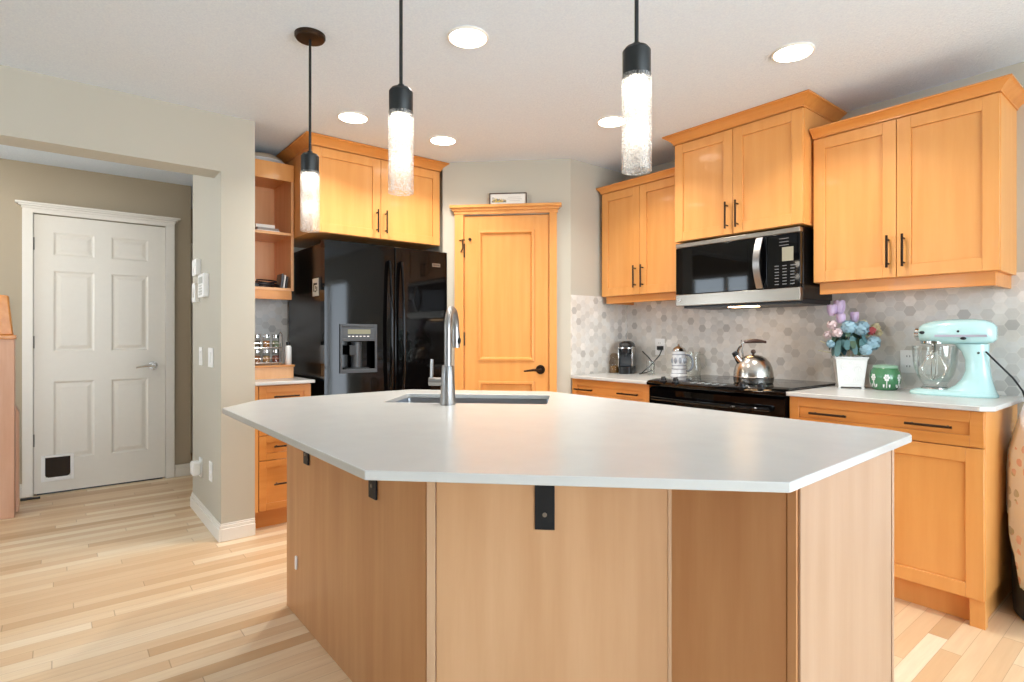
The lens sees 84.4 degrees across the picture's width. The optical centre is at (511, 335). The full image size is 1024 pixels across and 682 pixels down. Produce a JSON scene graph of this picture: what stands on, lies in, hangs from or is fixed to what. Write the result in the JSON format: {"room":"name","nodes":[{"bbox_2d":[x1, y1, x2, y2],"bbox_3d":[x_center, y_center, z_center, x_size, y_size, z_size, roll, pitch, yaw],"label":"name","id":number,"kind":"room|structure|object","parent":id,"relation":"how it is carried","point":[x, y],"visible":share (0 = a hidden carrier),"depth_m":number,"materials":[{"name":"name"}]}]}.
{"room":"kitchen","nodes":[
{"label":"kitchen","id":0,"kind":"room"},
{"bbox_2d":[0,158,190,483],"bbox_3d":[-3.751,-0.047,4.002,2.584,2.434,0.120,0,0,-39],"label":"wall","id":1,"kind":"structure","parent":0,"point":[19,180],"depth_m":4.39,"materials":[{"name":"paint"}]},
{"bbox_2d":[15,200,180,497],"bbox_3d":[-3.185,0.099,4.403,1.030,2.142,0.166,0,0,-39],"label":"door","id":2,"kind":"structure","parent":1,"relation":"in","point":[93,291],"depth_m":4.36,"materials":[{"name":"white wood"}]},
{"bbox_2d":[175,463,190,476],"bbox_3d":[-2.749,1.120,4.723,0.119,0.100,0.016,0,0,-39],"label":"baseboard","id":3,"kind":"structure","parent":1,"relation":"attached to","point":[180,469],"depth_m":4.71,"materials":[{"name":"white wood"}]},
{"bbox_2d":[0,65,254,523],"bbox_3d":[-3.696,-0.047,2.123,4.911,2.434,0.856,0,0,-39],"label":"wall","id":4,"kind":"structure","parent":0,"point":[41,112],"depth_m":3.23,"materials":[{"name":"beige paint"}]},
{"bbox_2d":[192,283,199,302],"bbox_3d":[-2.081,-0.285,3.717,0.032,0.125,0.100,0,0,-39],"label":"wall box","id":5,"kind":"object","parent":4,"relation":"attached to","point":[195,299],"visible":0.88,"depth_m":3.68,"materials":[{"name":"white plastic"}]},
{"bbox_2d":[190,457,202,477],"bbox_3d":[-2.029,0.848,3.631,0.060,0.125,0.090,0,0,-39],"label":"night light","id":6,"kind":"object","parent":4,"relation":"attached to","point":[196,467],"visible":1,"depth_m":3.60,"materials":[{"name":"white plastic"}]},
{"bbox_2d":[192,259,200,276],"bbox_3d":[-2.070,-0.447,3.701,0.034,0.105,0.130,0,0,-39],"label":"thermostat","id":7,"kind":"object","parent":4,"relation":"attached to","point":[196,263],"visible":0.92,"depth_m":3.66,"materials":[{"name":"white plastic"}]},
{"bbox_2d":[199,457,202,477],"bbox_3d":[-2.009,0.848,3.647,0.008,0.125,0.080,0,0,-39],"label":"outlet plate","id":8,"kind":"object","parent":4,"relation":"attached to","point":[200,459],"depth_m":3.61,"materials":[{"name":"white plastic"}]},
{"bbox_2d":[199,347,202,364],"bbox_3d":[-2.010,0.130,3.646,0.011,0.118,0.085,0,0,-39],"label":"light switch","id":9,"kind":"object","parent":4,"relation":"attached to","point":[200,348],"visible":1,"depth_m":3.62,"materials":[{"name":"white plastic"}]},
{"bbox_2d":[198,273,208,297],"bbox_3d":[-1.925,-0.313,3.522,0.034,0.145,0.170,0,0,-39],"label":"alarm keypad","id":10,"kind":"object","parent":4,"relation":"attached to","point":[203,279],"visible":1,"depth_m":3.46,"materials":[{"name":"white plastic"}]},
{"bbox_2d":[208,348,212,367],"bbox_3d":[-1.822,0.130,3.412,0.011,0.118,0.125,0,0,-39],"label":"light switch","id":11,"kind":"object","parent":4,"relation":"attached to","point":[210,350],"visible":1,"depth_m":3.40,"materials":[{"name":"white plastic"}]},
{"bbox_2d":[209,461,212,481],"bbox_3d":[-1.822,0.818,3.413,0.010,0.118,0.075,0,0,-39],"label":"wall outlet","id":12,"kind":"object","parent":4,"relation":"attached to","point":[210,462],"visible":1,"depth_m":3.40,"materials":[{"name":"white plastic"}]},
{"bbox_2d":[190,492,255,542],"bbox_3d":[-1.856,1.120,3.595,0.198,0.100,0.872,0,0,-39],"label":"baseboard","id":13,"kind":"structure","parent":4,"relation":"attached to","point":[224,532],"depth_m":3.29,"materials":[{"name":"white wood"}]},
{"bbox_2d":[191,209,192,453],"bbox_3d":[-3.187,-0.047,4.431,4.200,2.434,2.100,0,0,-39],"label":"wall","id":14,"kind":"structure","parent":0,"point":[191,209],"depth_m":5.62,"materials":[{"name":"paint"}]},
{"bbox_2d":[191,243,192,452],"bbox_3d":[-2.970,0.125,5.783,0.865,2.090,0.028,0,0,-39],"label":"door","id":15,"kind":"structure","parent":14,"relation":"in","point":[191,243],"depth_m":5.61,"materials":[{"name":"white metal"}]},
{"bbox_2d":[294,247,305,251],"bbox_3d":[-1.019,-0.047,4.753,2.559,2.434,0.120,0,0,-39],"label":"wall","id":16,"kind":"structure","parent":0,"point":[296,249],"depth_m":4.21,"materials":[{"name":"beige paint"}]},
{"bbox_2d":[255,299,288,363],"bbox_3d":[-1.707,-0.006,4.117,0.689,0.608,0.008,0,0,-39],"label":"backsplash","id":17,"kind":"structure","parent":16,"relation":"attached to","point":[271,315],"depth_m":4.08,"materials":[{"name":"tile"}]},
{"bbox_2d":[255,159,293,299],"bbox_3d":[-1.720,-0.696,3.855,0.331,0.905,0.389,0,0,-39],"label":"open shelf unit","id":18,"kind":"object","parent":16,"relation":"attached to","point":[274,181],"visible":0.49,"depth_m":3.92,"materials":[{"name":"brown wood"}]},
{"bbox_2d":[255,279,278,286],"bbox_3d":[-1.655,-0.351,3.759,0.198,0.060,0.121,0,0,-39],"label":"cable tangle","id":19,"kind":"object","parent":18,"relation":"on","point":[261,283],"visible":0.77,"depth_m":3.75,"materials":[{"name":"black plastic"}]},
{"bbox_2d":[255,223,279,231],"bbox_3d":[-1.656,-0.717,3.803,0.154,0.052,0.111,0,0,-39],"label":"card stack","id":20,"kind":"object","parent":18,"relation":"on","point":[265,227],"visible":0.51,"depth_m":3.76,"materials":[{"name":"white paper"}]},
{"bbox_2d":[255,152,283,163],"bbox_3d":[-1.708,-1.191,3.838,0.316,0.086,0.280,0,0,-29],"label":"platter","id":21,"kind":"object","parent":18,"relation":"on","point":[258,155],"visible":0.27,"depth_m":3.75,"materials":[{"name":"white ceramic"}]},
{"bbox_2d":[276,274,283,287],"bbox_3d":[-1.574,-0.370,3.825,0.021,0.096,0.110,0,0,-39],"label":"booklet","id":22,"kind":"object","parent":18,"relation":"on","point":[279,280],"visible":0.79,"depth_m":3.80,"materials":[{"name":"grey paper"}]},
{"bbox_2d":[282,275,285,287],"bbox_3d":[-1.561,-0.366,3.835,0.020,0.088,0.110,0,0,-39],"label":"booklet","id":23,"kind":"object","parent":18,"relation":"on","point":[284,276],"visible":0.36,"depth_m":3.79,"materials":[{"name":"white paper"}]},
{"bbox_2d":[276,131,448,249],"bbox_3d":[-1.103,-0.960,4.104,1.045,0.600,0.785,0,0,-39],"label":"upper cabinet","id":24,"kind":"object","parent":16,"relation":"attached to","point":[361,193],"visible":0.91,"depth_m":3.79,"materials":[{"name":"brown wood"}]},
{"bbox_2d":[424,169,442,251],"bbox_3d":[-0.689,-0.047,4.467,0.085,2.434,0.740,0,0,-39],"label":"wall","id":25,"kind":"structure","parent":0,"point":[438,248],"depth_m":4.19,"materials":[{"name":"beige paint"}]},
{"bbox_2d":[443,159,570,393],"bbox_3d":[-0.039,-0.047,4.127,0.930,2.434,0.100,0,0,6],"label":"wall","id":26,"kind":"structure","parent":0,"point":[549,180],"depth_m":4.06,"materials":[{"name":"beige paint"}]},
{"bbox_2d":[449,202,561,391],"bbox_3d":[-0.043,0.114,4.095,0.804,2.112,0.166,0,0,6],"label":"door","id":27,"kind":"structure","parent":26,"relation":"in","point":[506,265],"depth_m":4.08,"materials":[{"name":"brown wood"}]},
{"bbox_2d":[489,192,526,203],"bbox_3d":[-0.028,-0.984,4.055,0.268,0.084,0.018,0,0,6],"label":"sign","id":28,"kind":"object","parent":27,"relation":"on","point":[518,197],"visible":0.97,"depth_m":4.05,"materials":[{"name":"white paper"}]},
{"bbox_2d":[0,0,1023,208],"bbox_3d":[-1.105,-1.314,0.972,7.900,0.100,10.300,0,0,-39],"label":"ceiling","id":29,"kind":"structure","parent":0,"point":[544,76],"depth_m":2.59,"materials":[{"name":"white paint"}]},
{"bbox_2d":[294,27,325,176],"bbox_3d":[-0.848,-0.853,2.372,0.124,0.823,0.124,0,0,-39],"label":"pendant light","id":30,"kind":"object","parent":29,"relation":"hanging from","point":[308,36],"visible":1,"depth_m":2.35,"materials":[{"name":"brown metal"}]},
{"bbox_2d":[337,111,368,123],"bbox_3d":[-0.918,-1.260,3.262,0.176,0.008,0.176,0,0,-39],"label":"recessed light","id":31,"kind":"object","parent":29,"relation":"in","point":[353,117],"visible":1,"depth_m":3.25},
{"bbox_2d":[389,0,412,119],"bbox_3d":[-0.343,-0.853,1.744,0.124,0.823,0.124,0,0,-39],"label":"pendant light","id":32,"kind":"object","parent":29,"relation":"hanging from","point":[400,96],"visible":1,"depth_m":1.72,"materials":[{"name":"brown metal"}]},
{"bbox_2d":[429,135,456,145],"bbox_3d":[-0.445,-1.260,3.644,0.176,0.008,0.176,0,0,-39],"label":"recessed light","id":33,"kind":"object","parent":29,"relation":"in","point":[443,140],"visible":1,"depth_m":3.63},
{"bbox_2d":[447,26,488,48],"bbox_3d":[-0.186,-1.260,2.388,0.176,0.008,0.176,0,0,-39],"label":"recessed light","id":34,"kind":"object","parent":29,"relation":"in","point":[466,37],"visible":1,"depth_m":2.38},
{"bbox_2d":[597,115,626,127],"bbox_3d":[0.588,-1.260,3.322,0.176,0.008,0.176,0,0,-39],"label":"recessed light","id":35,"kind":"object","parent":29,"relation":"in","point":[611,121],"visible":1,"depth_m":3.31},
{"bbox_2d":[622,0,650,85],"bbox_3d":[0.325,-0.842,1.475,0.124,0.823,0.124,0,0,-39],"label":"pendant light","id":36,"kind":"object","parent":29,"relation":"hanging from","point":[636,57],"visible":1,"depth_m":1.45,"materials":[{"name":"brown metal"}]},
{"bbox_2d":[771,42,814,62],"bbox_3d":[1.250,-1.260,2.515,0.176,0.008,0.176,0,0,-39],"label":"recessed light","id":37,"kind":"object","parent":29,"relation":"in","point":[792,52],"visible":1,"depth_m":2.51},
{"bbox_2d":[0,453,1023,681],"bbox_3d":[-1.105,1.210,0.972,7.900,0.080,10.300,0,0,-39],"label":"floor","id":38,"kind":"structure","parent":0,"point":[126,582],"depth_m":2.38,"materials":[{"name":"brown wood"}]},
{"bbox_2d":[0,295,19,519],"bbox_3d":[-3.325,0.450,3.699,0.143,1.439,0.268,0,0,-39],"label":"newel post","id":39,"kind":"object","parent":38,"relation":"on","point":[9,411],"visible":1,"depth_m":3.62,"materials":[{"name":"brown wood"}]},
{"bbox_2d":[20,496,39,500],"bbox_3d":[-3.446,1.163,4.043,0.113,0.014,0.030,0,0,-34],"label":"doorstop","id":40,"kind":"object","parent":38,"relation":"on","point":[38,497],"visible":1,"depth_m":4.03,"materials":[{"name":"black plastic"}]},
{"bbox_2d":[255,383,310,527],"bbox_3d":[-1.606,0.733,3.721,0.340,0.874,0.720,0,0,-39],"label":"base cabinet","id":41,"kind":"object","parent":38,"relation":"on","point":[270,452],"visible":0.44,"depth_m":3.44,"materials":[{"name":"brown wood"}]},
{"bbox_2d":[255,376,314,385],"bbox_3d":[-1.605,0.285,3.730,0.357,0.020,0.722,0,0,-39],"label":"countertop","id":42,"kind":"structure","parent":41,"relation":"on","point":[296,380],"depth_m":3.50,"materials":[{"name":"stone"}]},
{"bbox_2d":[255,363,294,378],"bbox_3d":[-1.644,0.233,3.748,0.304,0.086,0.308,0,0,-39],"label":"wooden box","id":43,"kind":"object","parent":42,"relation":"on","point":[266,370],"depth_m":3.65,"materials":[{"name":"brown wood"}]},
{"bbox_2d":[255,332,281,364],"bbox_3d":[-1.635,0.081,3.688,0.240,0.218,0.081,0,0,-39],"label":"spice rack","id":44,"kind":"object","parent":43,"relation":"on","point":[279,332],"visible":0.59,"depth_m":3.72,"materials":[{"name":"metal"}]},
{"bbox_2d":[255,350,259,361],"bbox_3d":[-1.657,0.131,3.670,0.044,0.084,0.045,0,0,-39],"label":"spice jar","id":45,"kind":"object","parent":44,"relation":"on","point":[256,351],"visible":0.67,"depth_m":3.65,"materials":[{"name":"clear glass"}]},
{"bbox_2d":[255,335,259,346],"bbox_3d":[-1.657,0.033,3.670,0.044,0.084,0.045,0,0,-39],"label":"spice jar","id":46,"kind":"object","parent":44,"relation":"on","point":[256,336],"visible":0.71,"depth_m":3.65,"materials":[{"name":"clear glass"}]},
{"bbox_2d":[263,349,269,361],"bbox_3d":[-1.612,0.131,3.706,0.044,0.084,0.045,0,0,-39],"label":"spice jar","id":47,"kind":"object","parent":44,"relation":"on","point":[267,350],"visible":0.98,"depth_m":3.69,"materials":[{"name":"clear glass"}]},
{"bbox_2d":[263,335,269,346],"bbox_3d":[-1.612,0.033,3.706,0.044,0.084,0.045,0,0,-39],"label":"spice jar","id":48,"kind":"object","parent":44,"relation":"on","point":[264,336],"visible":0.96,"depth_m":3.69,"materials":[{"name":"clear glass"}]},
{"bbox_2d":[272,349,278,361],"bbox_3d":[-1.567,0.131,3.743,0.044,0.084,0.045,0,0,-39],"label":"spice jar","id":49,"kind":"object","parent":44,"relation":"on","point":[275,357],"visible":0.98,"depth_m":3.73,"materials":[{"name":"clear glass"}]},
{"bbox_2d":[272,335,278,346],"bbox_3d":[-1.567,0.033,3.743,0.044,0.084,0.045,0,0,-39],"label":"spice jar","id":50,"kind":"object","parent":44,"relation":"on","point":[273,336],"visible":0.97,"depth_m":3.73,"materials":[{"name":"clear glass"}]},
{"bbox_2d":[285,342,291,364],"bbox_3d":[-1.482,0.114,3.744,0.040,0.152,0.040,0,0,-39],"label":"bottle","id":51,"kind":"object","parent":43,"relation":"on","point":[288,349],"visible":1,"depth_m":3.73,"materials":[{"name":"white plastic"}]},
{"bbox_2d":[289,239,446,395],"bbox_3d":[-1.028,0.279,4.085,0.908,1.773,0.788,0,0,-39],"label":"refrigerator","id":52,"kind":"object","parent":38,"relation":"on","point":[375,323],"visible":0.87,"depth_m":3.78,"materials":[{"name":"black metal"}]},
{"bbox_2d":[312,278,318,295],"bbox_3d":[-1.280,-0.318,3.679,0.004,0.115,0.104,0,0,-39],"label":"note card","id":53,"kind":"object","parent":52,"relation":"attached to","point":[315,282],"visible":1,"depth_m":3.68,"materials":[{"name":"white paper"}]},
{"bbox_2d":[287,444,893,681],"bbox_3d":[-0.062,0.731,1.925,1.270,0.879,1.975,0,0,-39],"label":"kitchen island","id":54,"kind":"object","parent":38,"relation":"on","point":[397,581],"visible":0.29,"depth_m":1.48,"materials":[{"name":"brown wood"}]},
{"bbox_2d":[222,389,911,492],"bbox_3d":[-0.036,0.280,1.920,1.390,0.020,2.056,0,0,-39],"label":"island countertop","id":55,"kind":"structure","parent":54,"relation":"on","point":[570,439],"depth_m":1.45,"materials":[{"name":"stone"}]},
{"bbox_2d":[428,306,460,404],"bbox_3d":[-0.267,0.073,2.299,0.106,0.393,0.202,0,0,6],"label":"faucet","id":56,"kind":"object","parent":55,"relation":"on","point":[452,339],"visible":1,"depth_m":2.22,"materials":[{"name":"silver metal"}]},
{"bbox_2d":[397,398,548,403],"bbox_3d":[-0.177,0.398,2.445,0.710,0.214,0.390,0,0,6],"label":"sink","id":57,"kind":"object","parent":55,"relation":"in","point":[407,400],"visible":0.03,"depth_m":2.61,"materials":[{"name":"metal"}]},
{"bbox_2d":[572,378,655,402],"bbox_3d":[0.861,0.734,3.938,0.640,0.872,0.674,0,0,-39],"label":"base cabinet","id":58,"kind":"object","parent":38,"relation":"on","point":[596,388],"visible":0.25,"depth_m":3.73,"materials":[{"name":"brown wood"}]},
{"bbox_2d":[571,372,688,383],"bbox_3d":[0.865,0.287,3.933,0.640,0.020,0.691,0,0,-39],"label":"countertop","id":59,"kind":"structure","parent":58,"relation":"on","point":[637,378],"depth_m":3.87,"materials":[{"name":"stone"}]},
{"bbox_2d":[610,366,618,372],"bbox_3d":[0.766,0.203,4.243,0.074,0.150,0.074,0,0,-39],"label":"glass jar","id":60,"kind":"object","parent":59,"relation":"on","point":[613,369],"visible":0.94,"depth_m":4.21,"materials":[{"name":"brown glass"}]},
{"bbox_2d":[618,341,635,373],"bbox_3d":[0.858,0.158,4.212,0.112,0.240,0.200,0,0,21],"label":"coffee machine","id":61,"kind":"object","parent":59,"relation":"on","point":[626,350],"visible":1,"depth_m":4.15,"materials":[{"name":"black plastic"}]},
{"bbox_2d":[670,344,693,376],"bbox_3d":[1.145,0.165,3.839,0.137,0.226,0.113,0,0,-18],"label":"stein","id":62,"kind":"object","parent":59,"relation":"on","point":[678,360],"visible":0.98,"depth_m":3.80,"materials":[{"name":"grey ceramic"}]},
{"bbox_2d":[646,375,835,418],"bbox_3d":[1.310,0.692,3.311,0.728,0.896,0.850,0,0,-39],"label":"range","id":63,"kind":"object","parent":38,"relation":"on","point":[712,392],"visible":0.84,"depth_m":3.08,"materials":[{"name":"black metal"}]},
{"bbox_2d":[656,375,835,389],"bbox_3d":[1.377,0.269,3.365,0.557,0.011,0.850,0,0,-39],"label":"cooktop","id":64,"kind":"object","parent":63,"relation":"in","point":[778,383],"depth_m":3.21,"materials":[{"name":"black glass"}]},
{"bbox_2d":[732,339,773,383],"bbox_3d":[1.353,0.140,3.182,0.228,0.248,0.216,0,0,0],"label":"kettle","id":65,"kind":"object","parent":63,"relation":"on","point":[749,369],"visible":0.99,"depth_m":3.11,"materials":[{"name":"metal"}]},
{"bbox_2d":[790,396,1016,629],"bbox_3d":[1.850,0.734,2.711,0.640,0.872,0.765,0,0,-39],"label":"base cabinet","id":66,"kind":"object","parent":38,"relation":"on","point":[952,544],"visible":0.42,"depth_m":2.37,"materials":[{"name":"brown wood"}]},
{"bbox_2d":[786,385,1023,411],"bbox_3d":[1.859,0.287,2.700,0.640,0.020,0.799,0,0,-39],"label":"countertop","id":67,"kind":"structure","parent":66,"relation":"on","point":[904,397],"depth_m":2.52,"materials":[{"name":"stone"}]},
{"bbox_2d":[818,300,882,388],"bbox_3d":[1.815,0.038,3.039,0.297,0.463,0.221,0,0,23],"label":"flower arrangement","id":68,"kind":"object","parent":67,"relation":"on","point":[849,371],"visible":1,"depth_m":2.99,"materials":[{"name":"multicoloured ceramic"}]},
{"bbox_2d":[869,364,901,390],"bbox_3d":[1.929,0.213,2.920,0.142,0.130,0.141,0,0,21],"label":"candle jar","id":69,"kind":"object","parent":67,"relation":"on","point":[887,377],"visible":1,"depth_m":2.87,"materials":[{"name":"green ceramic"}]},
{"bbox_2d":[909,319,999,397],"bbox_3d":[2.075,0.099,2.660,0.196,0.357,0.333,0,0,-43],"label":"stand mixer","id":70,"kind":"object","parent":67,"relation":"on","point":[973,338],"visible":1,"depth_m":2.58,"materials":[{"name":"teal metal"}]},
{"bbox_2d":[985,351,1023,396],"bbox_3d":[2.244,0.616,2.507,0.236,1.097,0.078,0,0,-2],"label":"cord","id":71,"kind":"object","parent":70,"relation":"attached to","point":[986,352],"visible":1,"depth_m":2.49,"materials":[{"name":"black plastic"}]},
{"bbox_2d":[1011,546,1023,619],"bbox_3d":[2.300,0.813,2.280,0.438,0.714,0.438,0,0,-39],"label":"waste bin","id":72,"kind":"object","parent":38,"relation":"on","point":[1017,592],"visible":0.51,"depth_m":2.35,"materials":[{"name":"black plastic"}]},
{"bbox_2d":[1006,405,1023,589],"bbox_3d":[2.186,0.607,2.265,0.232,0.847,0.459,0,0,-9],"label":"floral cloth","id":73,"kind":"object","parent":72,"relation":"on","point":[1014,465],"visible":1,"depth_m":2.33,"materials":[{"name":"fabric"}]},
{"bbox_2d":[571,159,626,393],"bbox_3d":[0.627,-0.047,4.260,0.616,2.434,0.100,0,0,-39],"label":"wall","id":74,"kind":"structure","parent":0,"point":[586,201],"depth_m":4.14,"materials":[{"name":"beige paint"}]},
{"bbox_2d":[571,295,626,374],"bbox_3d":[0.657,0.002,4.216,0.608,0.592,0.008,0,0,-39],"label":"backsplash","id":75,"kind":"structure","parent":74,"relation":"attached to","point":[598,328],"depth_m":4.18,"materials":[{"name":"tile"}]},
{"bbox_2d":[627,62,1023,418],"bbox_3d":[2.532,-0.047,2.491,0.130,2.434,8.100,0,0,-39],"label":"wall","id":76,"kind":"structure","parent":0,"point":[1017,70],"depth_m":2.66,"materials":[{"name":"beige paint"}]},
{"bbox_2d":[596,167,679,304],"bbox_3d":[0.986,-0.665,4.014,0.366,0.854,0.724,0,0,-39],"label":"upper cabinet","id":77,"kind":"object","parent":76,"relation":"attached to","point":[639,244],"visible":0.8,"depth_m":3.91,"materials":[{"name":"brown wood"}]},
{"bbox_2d":[662,89,846,243],"bbox_3d":[1.420,-0.927,3.388,0.475,0.670,0.902,0,0,-39],"label":"upper cabinet","id":78,"kind":"object","parent":76,"relation":"attached to","point":[751,170],"visible":0.94,"depth_m":3.19,"materials":[{"name":"brown wood"}]},
{"bbox_2d":[676,226,831,309],"bbox_3d":[1.412,-0.378,3.384,0.454,0.411,0.768,0,0,-39],"label":"microwave","id":79,"kind":"object","parent":78,"relation":"attached to","point":[774,268],"visible":0.99,"depth_m":3.20,"materials":[{"name":"black metal"}]},
{"bbox_2d":[627,272,1023,395],"bbox_3d":[1.683,0.002,3.434,0.008,0.592,2.513,0,0,-39],"label":"backsplash","id":80,"kind":"structure","parent":76,"relation":"attached to","point":[792,336],"depth_m":3.27,"materials":[{"name":"tile"}]},
{"bbox_2d":[655,339,664,354],"bbox_3d":[1.088,0.080,4.159,0.008,0.120,0.080,0,0,-39],"label":"wall outlet","id":81,"kind":"object","parent":80,"relation":"attached to","point":[658,342],"visible":0.98,"depth_m":4.16,"materials":[{"name":"white plastic"}]},
{"bbox_2d":[639,346,662,373],"bbox_3d":[1.015,0.175,4.107,0.194,0.203,0.077,0,0,-15],"label":"power cord","id":82,"kind":"object","parent":81,"relation":"attached to","point":[658,347],"visible":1,"depth_m":4.09,"materials":[{"name":"black plastic"}]},
{"bbox_2d":[900,350,916,372],"bbox_3d":[2.067,0.133,2.945,0.008,0.118,0.076,0,0,-39],"label":"wall outlet","id":83,"kind":"object","parent":80,"relation":"attached to","point":[908,358],"visible":0.91,"depth_m":2.94,"materials":[{"name":"white plastic"}]},
{"bbox_2d":[905,354,911,358],"bbox_3d":[2.065,0.107,2.943,0.002,0.028,0.034,0,0,-39],"label":"socket","id":84,"kind":"object","parent":83,"relation":"attached to","point":[907,356],"depth_m":2.94,"materials":[{"name":"white plastic"}]},
{"bbox_2d":[905,364,911,368],"bbox_3d":[2.065,0.159,2.943,0.002,0.028,0.034,0,0,-39],"label":"socket","id":85,"kind":"object","parent":83,"relation":"attached to","point":[907,366],"depth_m":2.94,"materials":[{"name":"white plastic"}]},
{"bbox_2d":[920,350,937,374],"bbox_3d":[2.122,0.135,2.877,0.009,0.121,0.076,0,0,-39],"label":"light switch","id":86,"kind":"object","parent":80,"relation":"attached to","point":[926,366],"visible":0.89,"depth_m":2.88,"materials":[{"name":"white plastic"}]},
{"bbox_2d":[809,73,1023,294],"bbox_3d":[1.970,-0.656,2.783,0.378,0.872,0.814,0,0,-39],"label":"upper cabinet","id":87,"kind":"object","parent":76,"relation":"attached to","point":[921,193],"visible":1,"depth_m":2.64,"materials":[{"name":"brown wood"}]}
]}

